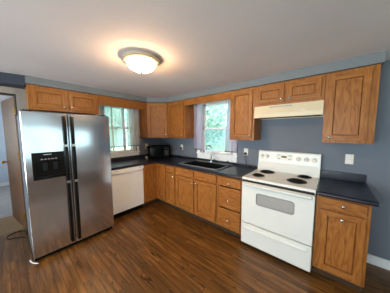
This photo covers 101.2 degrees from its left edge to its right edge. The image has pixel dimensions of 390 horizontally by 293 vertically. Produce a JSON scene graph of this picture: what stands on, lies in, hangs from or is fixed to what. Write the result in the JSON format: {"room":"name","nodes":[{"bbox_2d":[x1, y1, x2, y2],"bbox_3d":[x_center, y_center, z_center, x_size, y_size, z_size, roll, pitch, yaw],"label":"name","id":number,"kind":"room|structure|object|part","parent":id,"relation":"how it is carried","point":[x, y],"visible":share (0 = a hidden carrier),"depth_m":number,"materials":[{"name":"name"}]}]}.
{"room":"kitchen","nodes":[
{"label":"kitchen","id":0,"kind":"room"},
{"bbox_2d":[0,101,8,182],"bbox_3d":[-5.500,-0.064,4.366,0.170,2.360,3.100,4,7,40],"label":"wall","id":1,"kind":"structure","parent":0,"point":[4,177],"depth_m":4.45,"materials":[{"name":"blue paint"}]},
{"bbox_2d":[0,182,8,186],"bbox_3d":[-5.426,1.064,4.405,0.016,0.105,2.840,4,7,40],"label":"baseboard","id":2,"kind":"structure","parent":1,"relation":"attached to","point":[3,183],"depth_m":4.49,"materials":[{"name":"white paint"}]},
{"bbox_2d":[0,185,12,217],"bbox_3d":[-4.508,1.215,3.633,2.770,0.059,3.100,4,7,40],"label":"floor","id":3,"kind":"structure","parent":0,"point":[5,196],"depth_m":3.44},
{"bbox_2d":[0,95,12,100],"bbox_3d":[-4.186,-1.212,3.136,3.630,0.140,3.100,4,7,40],"label":"ceiling","id":4,"kind":"structure","parent":0,"point":[2,97],"depth_m":3.98,"materials":[{"name":"paint"}]},
{"bbox_2d":[0,215,23,235],"bbox_3d":[-3.172,1.312,2.499,0.740,0.060,3.100,4,7,40],"label":"floor","id":5,"kind":"structure","parent":0,"point":[9,224],"depth_m":2.58,"materials":[{"name":"beige carpet"}]},
{"bbox_2d":[94,111,161,157],"bbox_3d":[-2.555,0.184,2.276,0.120,2.225,5.320,4,7,40],"label":"wall","id":6,"kind":"structure","parent":0,"point":[150,141],"depth_m":3.82,"materials":[{"name":"blue paint"}]},
{"bbox_2d":[0,86,27,230],"bbox_3d":[-3.050,0.228,2.274,0.901,2.140,0.988,4,7,40],"label":"door","id":7,"kind":"structure","parent":6,"relation":"in","point":[10,107],"depth_m":2.47,"materials":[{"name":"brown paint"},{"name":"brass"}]},
{"bbox_3d":[-2.714,0.253,1.988,0.017,2.140,0.988,4,7,40],"label":"casing","id":8,"kind":"part","parent":7,"relation":"part of","materials":[{"name":"beige paint"}]},
{"bbox_2d":[25,84,98,114],"bbox_3d":[-2.006,-0.688,2.488,0.342,0.322,0.836,4,7,40],"label":"upper cabinet","id":9,"kind":"object","parent":6,"relation":"attached to","point":[38,98],"visible":0.99,"depth_m":2.34,"materials":[{"name":"brown wood"}]},
{"bbox_3d":[-2.036,-0.768,2.241,0.020,0.055,0.267,4,7,40],"label":"rail","id":10,"kind":"part","parent":9,"relation":"part of","materials":[{"name":"brown wood"}]},
{"bbox_3d":[-2.040,-0.666,2.254,0.008,0.158,0.273,4,7,40],"label":"door","id":11,"kind":"part","parent":9,"relation":"part of","materials":[{"name":"brown wood"}]},
{"bbox_3d":[-2.035,-0.564,2.259,0.020,0.055,0.267,4,7,40],"label":"rail","id":12,"kind":"part","parent":9,"relation":"part of","materials":[{"name":"brown wood"}]},
{"bbox_3d":[-1.775,-0.796,2.546,0.020,0.055,0.267,4,7,40],"label":"rail","id":13,"kind":"part","parent":9,"relation":"part of","materials":[{"name":"brown wood"}]},
{"bbox_3d":[-1.779,-0.694,2.558,0.008,0.158,0.273,4,7,40],"label":"door","id":14,"kind":"part","parent":9,"relation":"part of","materials":[{"name":"brown wood"}]},
{"bbox_3d":[-1.774,-0.592,2.564,0.020,0.055,0.267,4,7,40],"label":"rail","id":15,"kind":"part","parent":9,"relation":"part of","materials":[{"name":"brown wood"}]},
{"bbox_2d":[95,105,139,157],"bbox_3d":[-1.592,-0.344,3.330,0.145,1.125,0.870,4,7,40],"label":"window","id":16,"kind":"structure","parent":6,"relation":"in","point":[120,153],"depth_m":3.42,"materials":[{"name":"white paint"}]},
{"bbox_3d":[-1.633,-0.602,3.342,0.026,0.467,0.704,4,7,40],"label":"sash","id":17,"kind":"part","parent":16,"relation":"part of","materials":[{"name":"clear glass"}]},
{"bbox_3d":[-1.611,-0.143,3.365,0.026,0.532,0.704,4,7,40],"label":"sash","id":18,"kind":"part","parent":16,"relation":"part of","materials":[{"name":"white paint"}]},
{"bbox_3d":[-1.572,0.142,3.357,0.095,0.023,0.870,4,7,40],"label":"sill","id":19,"kind":"part","parent":16,"relation":"part of","materials":[{"name":"white paint"}]},
{"bbox_3d":[-1.533,-0.853,3.250,0.060,0.011,0.915,4,7,40],"label":"curtain rod","id":20,"kind":"object","parent":16,"relation":"attached to","visible":0},
{"bbox_2d":[98,105,125,147],"bbox_3d":[-1.624,-0.407,3.144,0.025,0.857,0.533,4,7,40],"label":"curtain","id":21,"kind":"object","parent":20,"relation":"hanging from","point":[100,107],"visible":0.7,"depth_m":3.19,"materials":[{"name":"white fabric"}]},
{"bbox_2d":[126,108,140,145],"bbox_3d":[-1.335,-0.438,3.481,0.035,0.857,0.313,4,7,40],"label":"curtain","id":22,"kind":"object","parent":20,"relation":"hanging from","point":[133,118],"visible":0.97,"depth_m":3.48,"materials":[{"name":"white fabric"}]},
{"bbox_2d":[0,51,385,102],"bbox_3d":[-0.893,-0.779,1.213,3.675,0.124,4.399,4,7,40],"label":"soffit","id":23,"kind":"structure","parent":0,"point":[376,58],"depth_m":2.11,"materials":[{"name":"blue paint"}]},
{"bbox_2d":[0,0,389,97],"bbox_3d":[-0.465,-0.845,0.393,5.620,0.150,5.320,4,7,40],"label":"ceiling","id":24,"kind":"structure","parent":0,"point":[198,45],"depth_m":1.27,"materials":[{"name":"paint"}]},
{"bbox_2d":[122,50,159,73],"bbox_3d":[-0.533,-0.803,1.601,0.354,0.147,0.354,4,7,40],"label":"ceiling lamp","id":25,"kind":"object","parent":24,"relation":"attached to","point":[139,61],"visible":1,"depth_m":1.50,"materials":[{"name":"white glass"}]},
{"bbox_3d":[-0.533,-0.794,1.602,0.271,0.094,0.271,4,7,40],"label":"lamp shade","id":26,"kind":"part","parent":25,"relation":"part of","materials":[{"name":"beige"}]},
{"bbox_2d":[0,201,389,292],"bbox_3d":[-0.506,1.472,0.639,5.740,0.060,5.320,4,7,40],"label":"floor","id":27,"kind":"structure","parent":0,"point":[157,247],"depth_m":1.81,"materials":[{"name":"brown wood"}]},
{"bbox_2d":[6,230,26,239],"bbox_3d":[-2.558,1.292,2.304,0.318,0.011,0.207,4,7,40],"label":"cable","id":28,"kind":"object","parent":27,"relation":"on","point":[22,230],"visible":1,"depth_m":2.29,"materials":[{"name":"black plastic"}]},
{"bbox_2d":[17,109,113,260],"bbox_3d":[-1.806,0.425,2.298,0.839,1.738,0.877,4,7,40],"label":"refrigerator","id":29,"kind":"object","parent":27,"relation":"on","point":[66,158],"visible":1,"depth_m":1.98,"materials":[{"name":"grey metal"}]},
{"bbox_3d":[-1.718,0.437,1.903,0.078,1.660,0.392,4,7,40],"label":"door","id":30,"kind":"part","parent":29,"relation":"part of","materials":[{"name":"silver metal"}]},
{"bbox_3d":[-1.567,-0.197,1.932,0.041,0.340,0.030,4,7,40],"label":"handle","id":31,"kind":"part","parent":29,"relation":"part of","materials":[{"name":"black plastic"}]},
{"bbox_3d":[-1.561,0.213,1.963,0.056,0.418,0.030,4,7,40],"label":"handle","id":32,"kind":"part","parent":29,"relation":"part of","materials":[{"name":"black plastic"}]},
{"bbox_3d":[-1.565,0.835,2.024,0.041,0.768,0.030,4,7,40],"label":"handle","id":33,"kind":"part","parent":29,"relation":"part of","materials":[{"name":"black plastic"}]},
{"bbox_3d":[-1.519,-0.202,1.988,0.041,0.340,0.030,4,7,40],"label":"handle","id":34,"kind":"part","parent":29,"relation":"part of","materials":[{"name":"black plastic"}]},
{"bbox_3d":[-1.513,0.208,2.019,0.056,0.418,0.030,4,7,40],"label":"handle","id":35,"kind":"part","parent":29,"relation":"part of","materials":[{"name":"black plastic"}]},
{"bbox_3d":[-1.517,0.830,2.080,0.041,0.768,0.030,4,7,40],"label":"handle","id":36,"kind":"part","parent":29,"relation":"part of","materials":[{"name":"black plastic"}]},
{"bbox_3d":[-1.431,0.406,2.239,0.078,1.660,0.477,4,7,40],"label":"door","id":37,"kind":"part","parent":29,"relation":"part of","materials":[{"name":"silver metal"}]},
{"bbox_2d":[111,165,143,218],"bbox_3d":[-1.401,0.792,3.065,0.605,0.868,0.592,4,7,40],"label":"dishwasher","id":38,"kind":"object","parent":27,"relation":"on","point":[127,183],"visible":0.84,"depth_m":2.87,"materials":[{"name":"white metal"}]},
{"bbox_3d":[-1.192,0.420,2.852,0.051,0.090,0.592,4,7,40],"label":"control panel","id":39,"kind":"part","parent":38,"relation":"part of","materials":[{"name":"white plastic"}]},
{"bbox_2d":[142,163,169,206],"bbox_3d":[-0.813,0.745,3.552,0.886,0.872,0.904,4,7,40],"label":"base cabinet","id":40,"kind":"object","parent":27,"relation":"on","point":[154,174],"visible":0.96,"depth_m":3.23,"materials":[{"name":"brown wood"}]},
{"bbox_3d":[-0.892,0.718,3.225,0.008,0.633,0.192,4,7,40],"label":"door","id":41,"kind":"part","parent":40,"relation":"part of","materials":[{"name":"brown wood"}]},
{"bbox_3d":[-0.677,0.715,3.247,0.174,0.633,0.008,4,7,40],"label":"door","id":42,"kind":"part","parent":40,"relation":"part of","materials":[{"name":"brown wood"}]},
{"bbox_2d":[111,154,257,179],"bbox_3d":[-0.433,0.322,2.767,2.489,0.104,1.598,4,7,40],"label":"countertop","id":43,"kind":"structure","parent":40,"relation":"on","point":[237,170],"depth_m":2.92,"materials":[{"name":"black laminate"}]},
{"bbox_2d":[148,145,169,157],"bbox_3d":[-0.827,0.110,3.738,0.460,0.275,0.350,-1,5,-5],"label":"microwave","id":44,"kind":"object","parent":43,"relation":"on","point":[154,151],"visible":1,"depth_m":3.60,"materials":[{"name":"black plastic"}]},
{"bbox_3d":[-0.875,0.116,3.605,0.345,0.263,0.026,-1,5,-5],"label":"door","id":45,"kind":"part","parent":44,"relation":"part of","materials":[{"name":"black glass"}]},
{"bbox_3d":[-0.644,0.114,3.624,0.113,0.263,0.024,-1,5,-5],"label":"control panel","id":46,"kind":"part","parent":44,"relation":"part of","materials":[{"name":"black plastic"}]},
{"bbox_2d":[179,159,232,170],"bbox_3d":[0.184,0.413,2.867,0.834,0.210,0.513,4,7,40],"label":"sink","id":47,"kind":"object","parent":43,"relation":"in","point":[216,166],"visible":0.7,"depth_m":2.95,"materials":[{"name":"black"}]},
{"bbox_2d":[205,145,214,162],"bbox_3d":[0.284,0.138,2.971,0.211,0.333,0.103,4,7,40],"label":"faucet","id":48,"kind":"object","parent":43,"relation":"on","point":[211,160],"visible":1,"depth_m":2.98,"materials":[{"name":"silver metal"}]},
{"bbox_2d":[166,165,178,209],"bbox_3d":[-0.285,0.768,3.279,0.268,0.872,0.636,4,7,40],"label":"base cabinet","id":49,"kind":"object","parent":27,"relation":"on","point":[170,170],"visible":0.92,"depth_m":3.06,"materials":[{"name":"brown wood"}]},
{"bbox_3d":[-0.468,0.426,3.035,0.240,0.113,0.019,4,7,40],"label":"drawer","id":50,"kind":"part","parent":49,"relation":"part of","materials":[{"name":"brown wood"}]},
{"bbox_3d":[-0.464,0.797,3.072,0.148,0.500,0.008,4,7,40],"label":"door","id":51,"kind":"part","parent":49,"relation":"part of","materials":[{"name":"brown wood"}]},
{"bbox_2d":[176,167,219,228],"bbox_3d":[0.166,0.801,2.896,0.914,0.872,0.636,4,7,40],"label":"base cabinet","id":52,"kind":"object","parent":27,"relation":"on","point":[196,191],"visible":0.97,"depth_m":2.62,"materials":[{"name":"brown wood"}]},
{"bbox_3d":[-0.182,0.823,2.834,0.325,0.480,0.008,4,7,40],"label":"door","id":53,"kind":"part","parent":52,"relation":"part of","materials":[{"name":"brown wood"}]},
{"bbox_3d":[-0.187,0.561,2.806,0.319,0.055,0.020,4,7,40],"label":"rail","id":54,"kind":"part","parent":52,"relation":"part of","materials":[{"name":"brown wood"}]},
{"bbox_3d":[-0.185,1.086,2.853,0.319,0.055,0.020,4,7,40],"label":"rail","id":55,"kind":"part","parent":52,"relation":"part of","materials":[{"name":"brown wood"}]},
{"bbox_3d":[0.156,0.586,2.515,0.310,0.055,0.020,4,7,40],"label":"rail","id":56,"kind":"part","parent":52,"relation":"part of","materials":[{"name":"brown wood"}]},
{"bbox_3d":[0.157,1.111,2.562,0.310,0.055,0.020,4,7,40],"label":"rail","id":57,"kind":"part","parent":52,"relation":"part of","materials":[{"name":"brown wood"}]},
{"bbox_3d":[0.161,0.848,2.543,0.316,0.480,0.008,4,7,40],"label":"door","id":58,"kind":"part","parent":52,"relation":"part of","materials":[{"name":"brown wood"}]},
{"bbox_2d":[218,175,242,237],"bbox_3d":[0.661,0.838,2.476,0.384,0.872,0.634,4,7,40],"label":"base cabinet","id":59,"kind":"object","parent":27,"relation":"on","point":[229,189],"visible":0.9,"depth_m":2.25,"materials":[{"name":"brown wood"}]},
{"bbox_3d":[0.483,1.030,2.277,0.332,0.265,0.019,4,7,40],"label":"drawer","id":60,"kind":"part","parent":59,"relation":"part of","materials":[{"name":"brown wood"}]},
{"bbox_3d":[0.482,0.731,2.250,0.332,0.297,0.019,4,7,40],"label":"drawer","id":61,"kind":"part","parent":59,"relation":"part of","materials":[{"name":"brown wood"}]},
{"bbox_3d":[0.482,0.501,2.229,0.332,0.123,0.019,4,7,40],"label":"drawer","id":62,"kind":"part","parent":59,"relation":"part of","materials":[{"name":"brown wood"}]},
{"bbox_2d":[241,150,321,271],"bbox_3d":[1.094,0.702,2.074,0.763,1.213,0.699,4,7,40],"label":"stove","id":63,"kind":"object","parent":27,"relation":"on","point":[279,196],"visible":0.99,"depth_m":1.88,"materials":[{"name":"white metal"}]},
{"bbox_3d":[0.889,1.060,1.864,0.663,0.046,0.017,4,7,40],"label":"drawer pull","id":64,"kind":"part","parent":63,"relation":"part of","materials":[{"name":"white metal"}]},
{"bbox_3d":[0.909,1.140,1.894,0.751,0.272,0.042,4,7,40],"label":"storage drawer","id":65,"kind":"part","parent":63,"relation":"part of","materials":[{"name":"white metal"}]},
{"bbox_3d":[0.880,0.495,1.804,0.703,0.041,0.041,4,7,40],"label":"oven handle","id":66,"kind":"part","parent":63,"relation":"part of","materials":[{"name":"white metal"}]},
{"bbox_3d":[0.908,0.729,1.857,0.751,0.525,0.043,4,7,40],"label":"oven door","id":67,"kind":"part","parent":63,"relation":"part of","materials":[{"name":"white metal"}]},
{"bbox_2d":[242,169,319,192],"bbox_3d":[1.103,0.401,2.059,0.763,0.029,0.642,4,7,40],"label":"cooktop","id":68,"kind":"object","parent":63,"relation":"in","point":[300,182],"depth_m":1.95,"materials":[{"name":"white metal"}]},
{"bbox_3d":[1.262,0.152,2.265,0.200,0.083,0.011,4,7,40],"label":"clock panel","id":69,"kind":"part","parent":63,"relation":"part of","materials":[{"name":"beige plastic"}]},
{"bbox_3d":[1.282,0.160,2.249,0.743,0.130,0.013,4,7,40],"label":"control panel","id":70,"kind":"part","parent":63,"relation":"part of","materials":[{"name":"white ceramic"}]},
{"bbox_3d":[1.192,0.404,1.879,0.206,0.005,0.206,4,7,40],"label":"burner","id":71,"kind":"part","parent":63,"relation":"part of","materials":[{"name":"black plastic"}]},
{"bbox_2d":[312,195,371,291],"bbox_3d":[1.540,0.903,1.728,0.378,0.872,0.636,4,7,40],"label":"base cabinet","id":72,"kind":"object","parent":27,"relation":"on","point":[342,227],"visible":0.93,"depth_m":1.50,"materials":[{"name":"brown wood"}]},
{"bbox_3d":[1.365,1.200,1.536,0.204,0.055,0.020,4,7,40],"label":"rail","id":73,"kind":"part","parent":72,"relation":"part of","materials":[{"name":"brown wood"}]},
{"bbox_3d":[1.368,0.925,1.516,0.210,0.505,0.008,4,7,40],"label":"door","id":74,"kind":"part","parent":72,"relation":"part of","materials":[{"name":"brown wood"}]},
{"bbox_3d":[1.363,0.650,1.487,0.204,0.055,0.020,4,7,40],"label":"rail","id":75,"kind":"part","parent":72,"relation":"part of","materials":[{"name":"brown wood"}]},
{"bbox_3d":[1.364,0.551,1.479,0.312,0.103,0.019,4,7,40],"label":"drawer","id":76,"kind":"part","parent":72,"relation":"part of","materials":[{"name":"brown wood"}]},
{"bbox_2d":[317,170,378,206],"bbox_3d":[1.560,0.398,1.684,0.407,0.138,0.663,4,7,40],"label":"countertop","id":77,"kind":"structure","parent":72,"relation":"on","point":[352,187],"depth_m":1.67,"materials":[{"name":"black laminate"}]},
{"bbox_2d":[162,60,389,260],"bbox_3d":[1.270,0.161,2.431,5.500,2.225,0.120,4,7,40],"label":"wall","id":78,"kind":"structure","parent":0,"point":[302,135],"depth_m":1.90,"materials":[{"name":"blue paint"}]},
{"bbox_2d":[139,103,167,137],"bbox_3d":[-0.828,-0.582,3.678,0.609,0.750,0.606,4,7,40],"label":"upper cabinet","id":79,"kind":"object","parent":78,"relation":"attached to","point":[153,120],"visible":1,"depth_m":3.47,"materials":[{"name":"brown wood"}]},
{"bbox_2d":[98,95,146,109],"bbox_3d":[-1.344,-0.826,3.081,0.020,0.157,0.936,4,7,40],"label":"wooden valance","id":80,"kind":"object","parent":79,"relation":"attached to","point":[102,100],"visible":1,"depth_m":3.01,"materials":[{"name":"brown wood"}]},
{"bbox_3d":[-0.813,-0.877,3.435,0.295,0.055,0.020,-1,5,-5],"label":"rail","id":81,"kind":"part","parent":79,"relation":"part of","materials":[{"name":"brown wood"}]},
{"bbox_3d":[-0.812,-0.563,3.469,0.301,0.586,0.008,-1,5,-5],"label":"door","id":82,"kind":"part","parent":79,"relation":"part of","materials":[{"name":"brown wood"}]},
{"bbox_2d":[168,100,193,137],"bbox_3d":[-0.317,-0.560,3.417,0.515,0.750,0.342,4,7,40],"label":"upper cabinet","id":83,"kind":"object","parent":78,"relation":"attached to","point":[180,116],"visible":0.94,"depth_m":3.28,"materials":[{"name":"brown wood"}]},
{"bbox_3d":[-0.396,-0.550,3.317,0.351,0.586,0.008,4,7,40],"label":"door","id":84,"kind":"part","parent":83,"relation":"part of","materials":[{"name":"brown wood"}]},
{"bbox_3d":[-0.401,-0.865,3.285,0.345,0.055,0.020,4,7,40],"label":"rail","id":85,"kind":"part","parent":83,"relation":"part of","materials":[{"name":"brown wood"}]},
{"bbox_3d":[-0.399,-0.234,3.341,0.345,0.055,0.020,4,7,40],"label":"rail","id":86,"kind":"part","parent":83,"relation":"part of","materials":[{"name":"brown wood"}]},
{"bbox_3d":[-0.390,-0.552,3.331,0.515,0.750,0.019,4,7,40],"label":"frame","id":87,"kind":"part","parent":83,"relation":"part of","materials":[{"name":"brown wood"}]},
{"bbox_2d":[185,91,230,105],"bbox_3d":[0.181,-0.827,2.817,0.984,0.114,0.020,4,7,40],"label":"wooden valance","id":88,"kind":"object","parent":83,"relation":"attached to","point":[226,95],"visible":1,"depth_m":2.76,"materials":[{"name":"brown wood"}]},
{"bbox_2d":[111,154,257,167],"bbox_3d":[-0.433,0.302,2.764,2.488,0.064,1.598,4,7,40],"label":"backsplash","id":89,"kind":"structure","parent":78,"relation":"attached to","point":[143,155],"depth_m":3.32,"materials":[{"name":"black laminate"}]},
{"bbox_2d":[196,100,237,162],"bbox_3d":[0.422,-0.337,3.083,0.910,1.195,0.148,4,7,40],"label":"window","id":90,"kind":"structure","parent":78,"relation":"in","point":[217,155],"depth_m":3.14,"materials":[{"name":"white paint"}]},
{"bbox_3d":[0.455,-0.585,3.101,0.694,0.507,0.026,4,7,40],"label":"sash","id":91,"kind":"part","parent":90,"relation":"part of","materials":[{"name":"clear glass"}]},
{"bbox_3d":[0.406,0.145,3.106,0.910,0.023,0.095,4,7,40],"label":"sill","id":92,"kind":"part","parent":90,"relation":"part of","materials":[{"name":"white paint"}]},
{"bbox_3d":[0.442,-0.356,3.105,0.748,1.018,0.080,4,7,40],"label":"frame","id":93,"kind":"part","parent":90,"relation":"part of","materials":[{"name":"white paint"}]},
{"bbox_3d":[0.390,-0.381,3.042,0.890,1.100,0.017,4,7,40],"label":"casing","id":94,"kind":"part","parent":90,"relation":"part of","materials":[{"name":"white paint"}]},
{"bbox_3d":[0.438,-0.123,3.121,0.694,0.497,0.026,4,7,40],"label":"sash","id":95,"kind":"part","parent":90,"relation":"part of","materials":[{"name":"white paint"}]},
{"bbox_2d":[230,87,260,139],"bbox_3d":[0.777,-0.480,2.487,0.383,0.750,0.342,4,7,40],"label":"upper cabinet","id":96,"kind":"object","parent":78,"relation":"attached to","point":[243,125],"visible":0.96,"depth_m":2.38,"materials":[{"name":"brown wood"}]},
{"bbox_3d":[0.691,-0.154,2.415,0.219,0.055,0.020,4,7,40],"label":"rail","id":97,"kind":"part","parent":96,"relation":"part of","materials":[{"name":"brown wood"}]},
{"bbox_3d":[0.694,-0.470,2.391,0.225,0.586,0.008,4,7,40],"label":"door","id":98,"kind":"part","parent":96,"relation":"part of","materials":[{"name":"brown wood"}]},
{"bbox_3d":[0.690,-0.785,2.359,0.219,0.055,0.020,4,7,40],"label":"rail","id":99,"kind":"part","parent":96,"relation":"part of","materials":[{"name":"brown wood"}]},
{"bbox_2d":[255,74,325,106],"bbox_3d":[1.214,-0.682,2.095,0.764,0.279,0.342,4,7,40],"label":"upper cabinet","id":100,"kind":"object","parent":78,"relation":"attached to","point":[312,88],"visible":0.98,"depth_m":1.94,"materials":[{"name":"brown wood"}]},
{"bbox_3d":[0.988,-0.601,2.120,0.228,0.055,0.020,4,7,40],"label":"rail","id":101,"kind":"part","parent":100,"relation":"part of","materials":[{"name":"brown wood"}]},
{"bbox_3d":[0.992,-0.682,2.117,0.234,0.115,0.008,4,7,40],"label":"door","id":102,"kind":"part","parent":100,"relation":"part of","materials":[{"name":"brown wood"}]},
{"bbox_3d":[0.988,-0.763,2.106,0.228,0.055,0.020,4,7,40],"label":"rail","id":103,"kind":"part","parent":100,"relation":"part of","materials":[{"name":"brown wood"}]},
{"bbox_2d":[254,100,323,119],"bbox_3d":[1.221,-0.463,2.122,0.762,0.160,0.321,4,7,40],"label":"range hood","id":104,"kind":"object","parent":100,"relation":"attached to","point":[312,108],"visible":0.96,"depth_m":1.99,"materials":[{"name":"beige metal"}]},
{"bbox_3d":[1.268,-0.581,1.882,0.228,0.055,0.020,4,7,40],"label":"rail","id":105,"kind":"part","parent":100,"relation":"part of","materials":[{"name":"brown wood"}]},
{"bbox_3d":[1.272,-0.662,1.879,0.234,0.115,0.008,4,7,40],"label":"door","id":106,"kind":"part","parent":100,"relation":"part of","materials":[{"name":"brown wood"}]},
{"bbox_3d":[1.268,-0.742,1.868,0.228,0.055,0.020,4,7,40],"label":"rail","id":107,"kind":"part","parent":100,"relation":"part of","materials":[{"name":"brown wood"}]},
{"bbox_2d":[320,170,366,183],"bbox_3d":[1.766,0.355,1.927,0.402,0.098,0.022,4,7,40],"label":"backsplash","id":108,"kind":"structure","parent":78,"relation":"attached to","point":[360,178],"depth_m":1.90,"materials":[{"name":"black laminate"}]},
{"bbox_2d":[345,154,353,163],"bbox_3d":[1.811,0.150,1.880,0.072,0.116,0.009,4,7,40],"label":"outlet","id":109,"kind":"object","parent":78,"relation":"attached to","point":[349,158],"visible":1,"depth_m":1.88,"materials":[{"name":"beige plastic"}]},
{"bbox_2d":[322,64,380,143],"bbox_3d":[1.658,-0.415,1.739,0.396,0.750,0.342,4,7,40],"label":"upper cabinet","id":110,"kind":"object","parent":78,"relation":"attached to","point":[351,95],"visible":1,"depth_m":1.62,"materials":[{"name":"brown wood"}]},
{"bbox_3d":[1.562,-0.090,1.675,0.207,0.055,0.020,4,7,40],"label":"rail","id":111,"kind":"part","parent":110,"relation":"part of","materials":[{"name":"brown wood"}]},
{"bbox_3d":[1.565,-0.406,1.651,0.213,0.586,0.008,4,7,40],"label":"door","id":112,"kind":"part","parent":110,"relation":"part of","materials":[{"name":"brown wood"}]},
{"bbox_3d":[1.561,-0.721,1.619,0.207,0.055,0.020,4,7,40],"label":"rail","id":113,"kind":"part","parent":110,"relation":"part of","materials":[{"name":"brown wood"}]},
{"bbox_2d":[367,253,389,270],"bbox_3d":[2.577,1.322,1.328,1.715,0.104,0.016,4,7,40],"label":"baseboard","id":114,"kind":"structure","parent":78,"relation":"attached to","point":[377,261],"depth_m":1.78,"materials":[{"name":"white paint"}]},
{"bbox_3d":[0.362,-0.860,2.990,1.010,0.011,0.067,4,7,40],"label":"curtain rod","id":115,"kind":"object","parent":78,"relation":"attached to","visible":0},
{"bbox_2d":[194,103,201,149],"bbox_3d":[0.056,-0.403,3.257,0.228,0.942,0.040,4,7,40],"label":"curtain","id":116,"kind":"object","parent":115,"relation":"hanging from","point":[197,107],"visible":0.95,"depth_m":3.25,"materials":[{"name":"white fabric"}]},
{"bbox_2d":[225,99,235,152],"bbox_3d":[0.619,-0.364,2.778,0.226,0.937,0.040,4,7,40],"label":"curtain","id":117,"kind":"object","parent":115,"relation":"hanging from","point":[230,145],"visible":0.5,"depth_m":2.80,"materials":[{"name":"white fabric"}]},
{"label":"outside","id":118,"kind":"structure","parent":0,"visible":0},
{"bbox_2d":[112,144,224,150],"bbox_3d":[-0.546,1.397,9.296,38.000,0.050,36.000,4,7,40],"label":"ground","id":119,"kind":"structure","parent":118,"point":[220,145],"depth_m":21.84,"materials":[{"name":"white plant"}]},
{"bbox_2d":[104,107,118,150],"bbox_3d":[-5.479,-0.915,8.318,3.129,4.761,2.986,0,5,-3],"label":"tree","id":120,"kind":"object","parent":119,"relation":"on","point":[108,110],"visible":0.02,"depth_m":8.46,"materials":[{"name":"green plant"}]},
{"bbox_2d":[107,108,125,150],"bbox_3d":[-7.385,-2.306,13.623,4.449,6.594,4.306,0,5,5],"label":"tree","id":121,"kind":"object","parent":119,"relation":"on","point":[118,110],"visible":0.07,"depth_m":12.54,"materials":[{"name":"green plant"}]},
{"bbox_2d":[124,109,129,147],"bbox_3d":[-3.208,-1.421,11.028,2.715,5.277,2.805,1,5,15],"label":"tree","id":122,"kind":"object","parent":119,"relation":"on","point":[125,109],"visible":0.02,"depth_m":10.29,"materials":[{"name":"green plant"}]},
{"bbox_2d":[205,104,227,150],"bbox_3d":[0.533,-1.429,9.871,3.385,5.479,3.276,2,5,19],"label":"tree","id":123,"kind":"object","parent":119,"relation":"on","point":[212,121],"visible":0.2,"depth_m":8.75,"materials":[{"name":"green plant"}]}
]}

